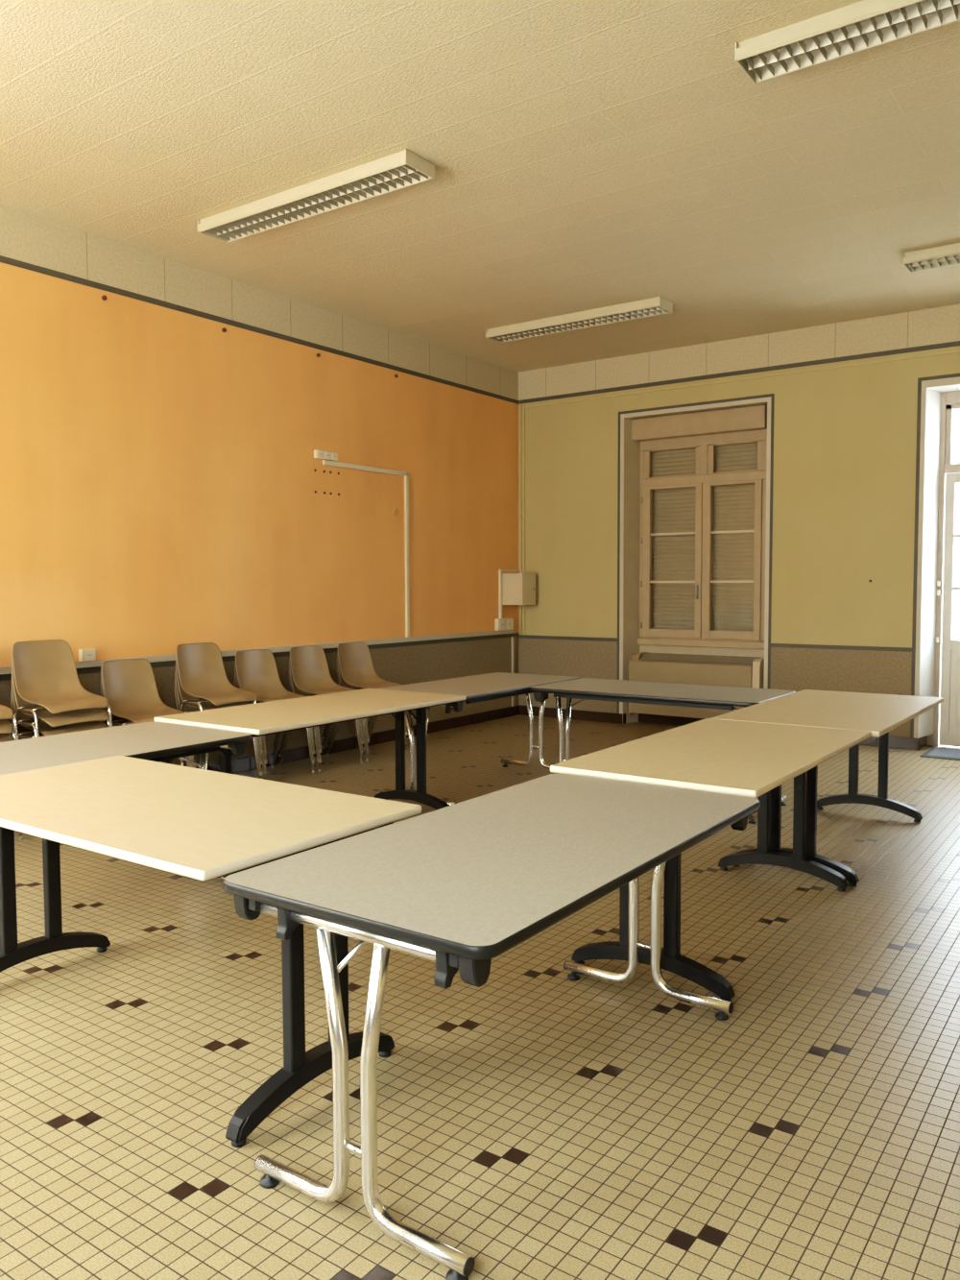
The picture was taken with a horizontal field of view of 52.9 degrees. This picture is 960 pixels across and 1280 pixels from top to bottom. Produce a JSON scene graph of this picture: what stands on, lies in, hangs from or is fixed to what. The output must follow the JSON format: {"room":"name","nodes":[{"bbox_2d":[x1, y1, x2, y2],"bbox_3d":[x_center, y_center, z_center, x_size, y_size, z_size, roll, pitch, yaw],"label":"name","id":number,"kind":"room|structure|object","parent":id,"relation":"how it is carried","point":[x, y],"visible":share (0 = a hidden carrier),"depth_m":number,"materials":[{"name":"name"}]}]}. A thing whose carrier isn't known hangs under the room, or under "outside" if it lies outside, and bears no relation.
{"room":"community hall","nodes":[
{"label":"community hall","id":0,"kind":"room"},
{"bbox_2d":[0,204,518,767],"bbox_3d":[-2.486,-0.815,6.824,0.300,3.770,9.650,2,4,35],"label":"wall","id":1,"kind":"structure","parent":0,"point":[159,481],"depth_m":7.35,"materials":[{"name":"orange paint"}]},
{"bbox_2d":[78,648,96,661],"bbox_3d":[-2.606,0.100,6.401,0.047,0.080,0.100,2,4,35],"label":"wall socket","id":2,"kind":"object","parent":1,"relation":"attached to","point":[84,655],"visible":1,"depth_m":6.37,"materials":[{"name":"beige plastic"}]},
{"bbox_2d":[0,629,518,680],"bbox_3d":[-1.927,0.101,7.383,0.022,0.043,7.915,2,4,35],"label":"trim","id":3,"kind":"structure","parent":1,"relation":"attached to","point":[162,658],"depth_m":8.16,"materials":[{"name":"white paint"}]},
{"bbox_2d":[0,255,518,404],"bbox_3d":[-2.368,-2.368,6.646,0.004,0.040,9.650,2,4,35],"label":"trim","id":4,"kind":"structure","parent":1,"relation":"attached to","point":[3,259],"depth_m":7.25,"materials":[{"name":"grey wood"}]},
{"bbox_2d":[313,449,338,460],"bbox_3d":[-1.316,-1.555,8.139,0.047,0.075,0.275,2,4,35],"label":"wall socket","id":5,"kind":"object","parent":1,"relation":"attached to","point":[318,454],"visible":1,"depth_m":8.12,"materials":[{"name":"beige plastic"}]},
{"bbox_2d":[194,704,519,773],"bbox_3d":[-2.336,1.018,6.859,0.016,0.105,9.598,2,4,35],"label":"baseboard","id":6,"kind":"structure","parent":1,"relation":"attached to","point":[248,763],"depth_m":8.75,"materials":[{"name":"brown tile"}]},
{"bbox_2d":[322,459,410,637],"bbox_3d":[-0.999,-0.775,8.648,0.024,1.552,1.115,2,4,35],"label":"duct","id":7,"kind":"object","parent":1,"relation":"attached to","point":[405,474],"visible":1,"depth_m":9.05,"materials":[{"name":"beige plastic"}]},
{"bbox_2d":[392,507,399,516],"bbox_3d":[-0.778,-1.186,8.948,0.014,0.084,0.084,2,4,35],"label":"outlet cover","id":8,"kind":"object","parent":1,"relation":"attached to","point":[396,512],"visible":1,"depth_m":8.94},
{"bbox_2d":[494,617,513,630],"bbox_3d":[0.237,-0.171,10.402,0.055,0.129,0.353,2,4,35],"label":"wall socket","id":9,"kind":"object","parent":1,"relation":"attached to","point":[500,624],"visible":1,"depth_m":10.38,"materials":[{"name":"beige plastic"}]},
{"bbox_2d":[498,569,519,618],"bbox_3d":[0.317,-0.505,10.523,0.025,0.530,0.375,2,4,35],"label":"duct","id":10,"kind":"object","parent":1,"relation":"attached to","point":[500,571],"visible":1,"depth_m":10.38,"materials":[{"name":"beige plastic"}]},
{"bbox_2d":[511,636,514,706],"bbox_3d":[0.363,0.351,10.638,0.020,0.767,0.030,2,4,35],"label":"trim","id":11,"kind":"structure","parent":1,"relation":"attached to","point":[513,638],"depth_m":10.62,"materials":[{"name":"paint"}]},
{"bbox_2d":[502,572,535,605],"bbox_3d":[0.418,-0.552,10.440,0.284,0.348,0.274,2,4,35],"label":"electrical box","id":12,"kind":"object","parent":1,"relation":"attached to","point":[518,589],"visible":1,"depth_m":10.34,"materials":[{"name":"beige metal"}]},
{"bbox_2d":[0,714,959,1279],"bbox_3d":[0.405,1.233,4.912,7.550,0.120,10.470,2,4,35],"label":"floor","id":13,"kind":"structure","parent":0,"point":[535,1122],"depth_m":2.85,"materials":[{"name":"tile"}]},
{"bbox_2d":[19,831,23,840],"bbox_3d":[-2.953,0.755,5.441,0.490,0.799,0.505,2,4,35],"label":"shell chair","id":14,"kind":"object","parent":13,"relation":"on","point":[20,833],"visible":0.2,"depth_m":5.53,"materials":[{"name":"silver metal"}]},
{"bbox_2d":[0,722,251,879],"bbox_3d":[-1.850,0.849,4.189,0.790,0.748,1.605,2,4,35],"label":"folding table","id":15,"kind":"object","parent":13,"relation":"on","point":[155,741],"visible":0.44,"depth_m":4.34,"materials":[{"name":"grey laminate"}]},
{"bbox_2d":[100,690,190,767],"bbox_3d":[-2.254,0.695,6.427,0.490,0.799,0.505,2,4,35],"label":"shell chair","id":16,"kind":"object","parent":13,"relation":"on","point":[105,721],"visible":0.11,"depth_m":6.34,"materials":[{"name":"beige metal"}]},
{"bbox_2d":[100,677,193,767],"bbox_3d":[-2.248,0.616,6.418,0.490,0.799,0.505,2,4,35],"label":"shell chair","id":17,"kind":"object","parent":16,"relation":"on","point":[113,717],"visible":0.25,"depth_m":6.35,"materials":[{"name":"beige plastic"}]},
{"bbox_2d":[100,658,194,768],"bbox_3d":[-2.241,0.536,6.408,0.490,0.799,0.505,2,4,35],"label":"shell chair","id":18,"kind":"object","parent":16,"relation":"on","point":[130,688],"visible":0.69,"depth_m":6.47,"materials":[{"name":"beige plastic"}]},
{"bbox_2d":[0,755,421,1147],"bbox_3d":[-1.072,0.898,3.163,1.587,0.764,0.848,2,4,35],"label":"meeting table","id":19,"kind":"object","parent":13,"relation":"on","point":[203,825],"visible":0.87,"depth_m":2.92,"materials":[{"name":"beige laminate"}]},
{"bbox_2d":[170,681,260,778],"bbox_3d":[-1.916,0.666,6.903,0.490,0.799,0.505,2,4,35],"label":"shell chair","id":20,"kind":"object","parent":13,"relation":"on","point":[176,692],"visible":0.03,"depth_m":6.99,"materials":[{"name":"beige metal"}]},
{"bbox_2d":[168,671,262,775],"bbox_3d":[-1.909,0.587,6.894,0.490,0.799,0.505,2,4,35],"label":"shell chair","id":21,"kind":"object","parent":20,"relation":"on","point":[184,708],"visible":0.2,"depth_m":6.83,"materials":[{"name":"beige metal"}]},
{"bbox_2d":[165,659,263,764],"bbox_3d":[-1.903,0.507,6.885,0.490,0.799,0.505,2,4,35],"label":"shell chair","id":22,"kind":"object","parent":21,"relation":"on","point":[184,696],"visible":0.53,"depth_m":6.82,"materials":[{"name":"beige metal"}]},
{"bbox_2d":[175,642,263,764],"bbox_3d":[-1.897,0.427,6.876,0.490,0.799,0.505,2,4,35],"label":"shell chair","id":23,"kind":"object","parent":22,"relation":"on","point":[202,672],"visible":0.94,"depth_m":6.92,"materials":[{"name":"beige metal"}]},
{"bbox_2d":[231,675,314,779],"bbox_3d":[-1.607,0.640,7.339,0.490,0.799,0.505,2,4,35],"label":"shell chair","id":24,"kind":"object","parent":13,"relation":"on","point":[235,686],"visible":0.15,"depth_m":7.43,"materials":[{"name":"silver metal"}]},
{"bbox_2d":[234,665,314,773],"bbox_3d":[-1.600,0.560,7.330,0.490,0.799,0.505,2,4,35],"label":"shell chair","id":25,"kind":"object","parent":24,"relation":"on","point":[236,678],"visible":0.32,"depth_m":7.42,"materials":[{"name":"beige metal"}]},
{"bbox_2d":[235,649,315,763],"bbox_3d":[-1.594,0.480,7.321,0.490,0.799,0.505,2,4,35],"label":"shell chair","id":26,"kind":"object","parent":25,"relation":"on","point":[256,669],"visible":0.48,"depth_m":7.41,"materials":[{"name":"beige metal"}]},
{"bbox_2d":[154,688,466,809],"bbox_3d":[-0.901,0.758,5.562,0.810,0.764,1.692,2,4,35],"label":"meeting table","id":27,"kind":"object","parent":13,"relation":"on","point":[257,719],"visible":0.58,"depth_m":5.51,"materials":[{"name":"beige laminate"}]},
{"bbox_2d":[277,668,362,772],"bbox_3d":[-1.286,0.612,7.791,0.490,0.799,0.505,2,4,35],"label":"shell chair","id":28,"kind":"object","parent":13,"relation":"on","point":[290,681],"visible":0.15,"depth_m":7.72,"materials":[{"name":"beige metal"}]},
{"bbox_2d":[278,660,363,762],"bbox_3d":[-1.280,0.532,7.782,0.490,0.799,0.505,2,4,35],"label":"shell chair","id":29,"kind":"object","parent":28,"relation":"on","point":[296,689],"visible":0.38,"depth_m":7.71,"materials":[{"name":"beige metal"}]},
{"bbox_2d":[280,645,364,752],"bbox_3d":[-1.274,0.453,7.773,0.490,0.799,0.505,2,4,35],"label":"shell chair","id":30,"kind":"object","parent":29,"relation":"on","point":[310,670],"visible":0.66,"depth_m":7.85,"materials":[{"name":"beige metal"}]},
{"bbox_2d":[326,663,406,761],"bbox_3d":[-0.968,0.585,8.239,0.490,0.799,0.505,2,4,35],"label":"shell chair","id":31,"kind":"object","parent":13,"relation":"on","point":[338,674],"visible":0.22,"depth_m":8.15,"materials":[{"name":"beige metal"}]},
{"bbox_2d":[326,654,407,752],"bbox_3d":[-0.962,0.505,8.230,0.490,0.799,0.505,2,4,35],"label":"shell chair","id":32,"kind":"object","parent":31,"relation":"on","point":[344,684],"visible":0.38,"depth_m":8.15,"materials":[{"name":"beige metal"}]},
{"bbox_2d":[331,641,407,743],"bbox_3d":[-0.956,0.425,8.221,0.490,0.799,0.505,2,4,35],"label":"shell chair","id":33,"kind":"object","parent":32,"relation":"on","point":[356,665],"visible":0.72,"depth_m":8.30,"materials":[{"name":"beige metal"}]},
{"bbox_2d":[379,672,581,805],"bbox_3d":[0.011,0.683,6.928,0.797,0.748,1.575,2,4,35],"label":"folding table","id":34,"kind":"object","parent":13,"relation":"on","point":[480,688],"visible":0.53,"depth_m":6.80,"materials":[{"name":"grey laminate"}]},
{"bbox_2d":[222,773,759,1279],"bbox_3d":[0.148,0.924,2.773,0.800,0.748,1.600,2,4,35],"label":"folding table","id":35,"kind":"object","parent":13,"relation":"on","point":[461,885],"visible":1,"depth_m":2.33,"materials":[{"name":"grey laminate"}]},
{"bbox_2d":[530,677,796,823],"bbox_3d":[1.212,0.702,6.507,1.600,0.748,0.800,2,4,35],"label":"folding table","id":36,"kind":"object","parent":13,"relation":"on","point":[719,697],"visible":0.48,"depth_m":6.40,"materials":[{"name":"grey laminate"}]},
{"bbox_2d":[550,718,871,1002],"bbox_3d":[1.047,0.834,4.112,0.807,0.764,1.566,2,4,35],"label":"meeting table","id":37,"kind":"object","parent":13,"relation":"on","point":[745,759],"visible":0.84,"depth_m":3.80,"materials":[{"name":"beige laminate"}]},
{"bbox_2d":[711,689,944,886],"bbox_3d":[1.990,0.755,5.404,0.830,0.764,1.627,2,4,35],"label":"meeting table","id":38,"kind":"object","parent":13,"relation":"on","point":[878,713],"visible":0.68,"depth_m":5.22,"materials":[{"name":"beige laminate"}]},
{"bbox_2d":[919,747,959,760],"bbox_3d":[4.344,0.975,7.914,1.260,0.015,0.540,2,4,35],"label":"door mat","id":39,"kind":"object","parent":13,"relation":"on","point":[933,752],"visible":1,"depth_m":8.13,"materials":[{"name":"grey fabric"}]},
{"bbox_3d":[-2.603,0.725,5.934,0.490,0.799,0.505,2,4,35],"label":"shell chair","id":40,"kind":"object","parent":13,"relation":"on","visible":0},
{"bbox_2d":[11,689,46,739],"bbox_3d":[-2.597,0.646,5.925,0.490,0.799,0.505,2,4,35],"label":"shell chair","id":41,"kind":"object","parent":40,"relation":"on","point":[20,729],"visible":0.05,"depth_m":5.83,"materials":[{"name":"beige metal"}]},
{"bbox_2d":[11,673,107,738],"bbox_3d":[-2.591,0.566,5.915,0.490,0.799,0.505,2,4,35],"label":"shell chair","id":42,"kind":"object","parent":40,"relation":"on","point":[45,729],"visible":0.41,"depth_m":5.82,"materials":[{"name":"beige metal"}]},
{"bbox_2d":[8,639,112,737],"bbox_3d":[-2.579,0.407,5.897,0.490,0.799,0.505,2,4,35],"label":"shell chair","id":43,"kind":"object","parent":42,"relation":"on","point":[45,673],"visible":0.94,"depth_m":5.94,"materials":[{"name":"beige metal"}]},
{"bbox_2d":[11,661,109,740],"bbox_3d":[-2.585,0.486,5.906,0.490,0.799,0.505,2,4,35],"label":"shell chair","id":44,"kind":"object","parent":42,"relation":"on","point":[92,713],"visible":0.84,"depth_m":5.80,"materials":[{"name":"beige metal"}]},
{"bbox_2d":[0,0,959,372],"bbox_3d":[0.389,-2.665,4.685,7.550,0.150,10.470,2,4,35],"label":"ceiling","id":45,"kind":"structure","parent":0,"point":[586,155],"depth_m":5.20,"materials":[{"name":"paint"}]},
{"bbox_2d":[197,148,434,242],"bbox_3d":[-1.018,-2.605,5.718,1.712,0.080,0.256,2,4,35],"label":"ceiling light","id":46,"kind":"object","parent":45,"relation":"attached to","point":[403,169],"visible":1,"depth_m":5.61,"materials":[{"name":"white metal"}]},
{"bbox_2d":[485,296,673,343],"bbox_3d":[0.825,-2.766,8.371,1.712,0.080,0.256,2,4,35],"label":"ceiling light","id":47,"kind":"object","parent":45,"relation":"attached to","point":[659,305],"visible":1,"depth_m":8.28,"materials":[{"name":"white metal"}]},
{"bbox_2d":[734,0,959,85],"bbox_3d":[1.863,-2.501,3.736,1.712,0.080,0.256,2,4,35],"label":"ceiling light","id":48,"kind":"object","parent":45,"relation":"attached to","point":[866,24],"visible":1,"depth_m":3.98,"materials":[{"name":"white metal"}]},
{"bbox_2d":[902,242,959,273],"bbox_3d":[3.743,-2.663,6.388,1.712,0.080,0.256,2,4,35],"label":"ceiling light","id":49,"kind":"object","parent":45,"relation":"attached to","point":[946,255],"visible":1,"depth_m":6.74,"materials":[{"name":"white metal"}]},
{"bbox_2d":[518,303,959,741],"bbox_3d":[3.301,-0.958,8.892,7.350,3.770,0.420,2,4,35],"label":"wall","id":50,"kind":"structure","parent":0,"point":[845,438],"depth_m":8.90,"materials":[{"name":"yellow paint"}]},
{"bbox_2d":[519,404,525,634],"bbox_3d":[0.466,-1.317,10.613,0.065,2.510,0.016,2,4,35],"label":"pipe","id":51,"kind":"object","parent":50,"relation":"attached to","point":[520,517],"depth_m":10.60,"materials":[{"name":"yellow metal"}]},
{"bbox_2d":[518,634,617,641],"bbox_3d":[0.928,-0.020,10.372,1.218,0.036,0.004,2,4,35],"label":"trim","id":52,"kind":"structure","parent":50,"relation":"attached to","point":[519,636],"depth_m":10.35,"materials":[{"name":"grey wood"}]},
{"bbox_2d":[623,401,767,723],"bbox_3d":[2.205,-0.692,9.686,1.482,3.155,0.420,2,4,35],"label":"trim","id":53,"kind":"structure","parent":50,"relation":"attached to","point":[632,448],"depth_m":9.98,"materials":[{"name":"paint"}]},
{"bbox_2d":[616,393,774,724],"bbox_3d":[2.082,-0.696,9.513,1.560,3.184,0.004,2,4,35],"label":"trim","id":54,"kind":"structure","parent":50,"relation":"attached to","point":[762,399],"depth_m":9.30,"materials":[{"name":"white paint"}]},
{"bbox_2d":[628,652,764,718],"bbox_3d":[2.163,0.470,9.648,1.363,0.640,0.285,2,4,35],"label":"heater","id":55,"kind":"object","parent":50,"relation":"attached to","point":[644,666],"visible":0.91,"depth_m":9.54,"materials":[{"name":"beige metal"}]},
{"bbox_2d":[640,652,760,665],"bbox_3d":[2.191,0.183,9.648,1.195,0.068,0.195,2,4,35],"label":"grille","id":56,"kind":"object","parent":55,"relation":"attached to","point":[663,657],"depth_m":9.59,"materials":[{"name":"beige metal"}]},
{"bbox_2d":[631,405,767,649],"bbox_3d":[2.216,-1.092,9.679,1.460,2.325,0.248,2,4,35],"label":"window","id":57,"kind":"structure","parent":50,"relation":"in","point":[703,480],"depth_m":9.66,"materials":[{"name":"beige paint"}]},
{"bbox_2d":[652,442,757,630],"bbox_3d":[2.280,-1.019,9.774,1.460,2.137,0.027,2,4,35],"label":"roller shutter","id":58,"kind":"object","parent":57,"relation":"attached to","point":[673,604],"depth_m":9.76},
{"bbox_2d":[519,704,927,749],"bbox_3d":[3.274,0.875,8.939,6.732,0.105,0.316,2,4,35],"label":"baseboard","id":59,"kind":"structure","parent":50,"relation":"attached to","point":[901,742],"depth_m":10.04,"materials":[{"name":"brown tile"}]},
{"bbox_2d":[518,340,959,404],"bbox_3d":[3.172,-2.505,8.629,6.750,0.040,0.004,2,4,35],"label":"trim","id":60,"kind":"structure","parent":50,"relation":"attached to","point":[957,343],"depth_m":9.05,"materials":[{"name":"grey wood"}]},
{"bbox_2d":[524,349,959,408],"bbox_3d":[2.451,-2.467,9.136,4.810,0.016,0.014,2,4,35],"label":"trim","id":61,"kind":"structure","parent":50,"relation":"attached to","point":[952,351],"depth_m":9.03,"materials":[{"name":"yellow paint"}]},
{"bbox_2d":[771,643,912,652],"bbox_3d":[3.248,0.066,8.732,1.237,0.036,0.004,2,4,35],"label":"trim","id":62,"kind":"structure","parent":50,"relation":"attached to","point":[821,646],"depth_m":8.71,"materials":[{"name":"beige paint"}]},
{"bbox_2d":[910,372,959,738],"bbox_3d":[4.385,-0.656,7.882,1.496,3.065,0.004,2,4,35],"label":"trim","id":63,"kind":"structure","parent":50,"relation":"attached to","point":[926,384],"depth_m":8.28,"materials":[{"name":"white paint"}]},
{"bbox_2d":[918,384,959,737],"bbox_3d":[4.471,-0.639,8.008,1.420,3.014,0.300,2,4,35],"label":"trim","id":64,"kind":"structure","parent":50,"relation":"attached to","point":[933,394],"depth_m":8.39,"materials":[{"name":"white paint"}]},
{"bbox_2d":[926,390,959,747],"bbox_3d":[4.571,-0.590,8.152,1.420,3.110,0.154,2,4,35],"label":"door","id":65,"kind":"structure","parent":50,"relation":"in","point":[947,674],"depth_m":8.48,"materials":[{"name":"beige paint"}]},
{"label":"outside","id":66,"kind":"structure","parent":0,"visible":0},
{"bbox_2d":[952,604,959,639],"bbox_3d":[21.969,-0.387,32.511,70.000,0.140,59.580,2,4,35],"label":"ground","id":67,"kind":"structure","parent":66,"point":[955,609],"depth_m":36.04,"materials":[{"name":"white"}]},
{"bbox_3d":[-2.947,0.676,5.432,0.490,0.799,0.505,2,4,35],"label":"shell chair","id":68,"kind":"object","parent":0,"visible":0},
{"bbox_2d":[0,733,12,742],"bbox_3d":[-2.941,0.596,5.423,0.490,0.799,0.505,2,4,35],"label":"shell chair","id":69,"kind":"object","parent":68,"relation":"on","point":[4,737],"visible":0.35,"depth_m":5.46,"materials":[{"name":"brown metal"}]},
{"bbox_2d":[0,719,15,740],"bbox_3d":[-2.934,0.516,5.413,0.490,0.799,0.505,2,4,35],"label":"shell chair","id":70,"kind":"object","parent":69,"relation":"on","point":[6,727],"visible":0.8,"depth_m":5.43,"materials":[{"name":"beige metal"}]},
{"bbox_2d":[0,704,18,740],"bbox_3d":[-2.928,0.437,5.404,0.490,0.799,0.505,2,4,35],"label":"shell chair","id":71,"kind":"object","parent":70,"relation":"on","point":[6,712],"visible":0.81,"depth_m":5.44,"materials":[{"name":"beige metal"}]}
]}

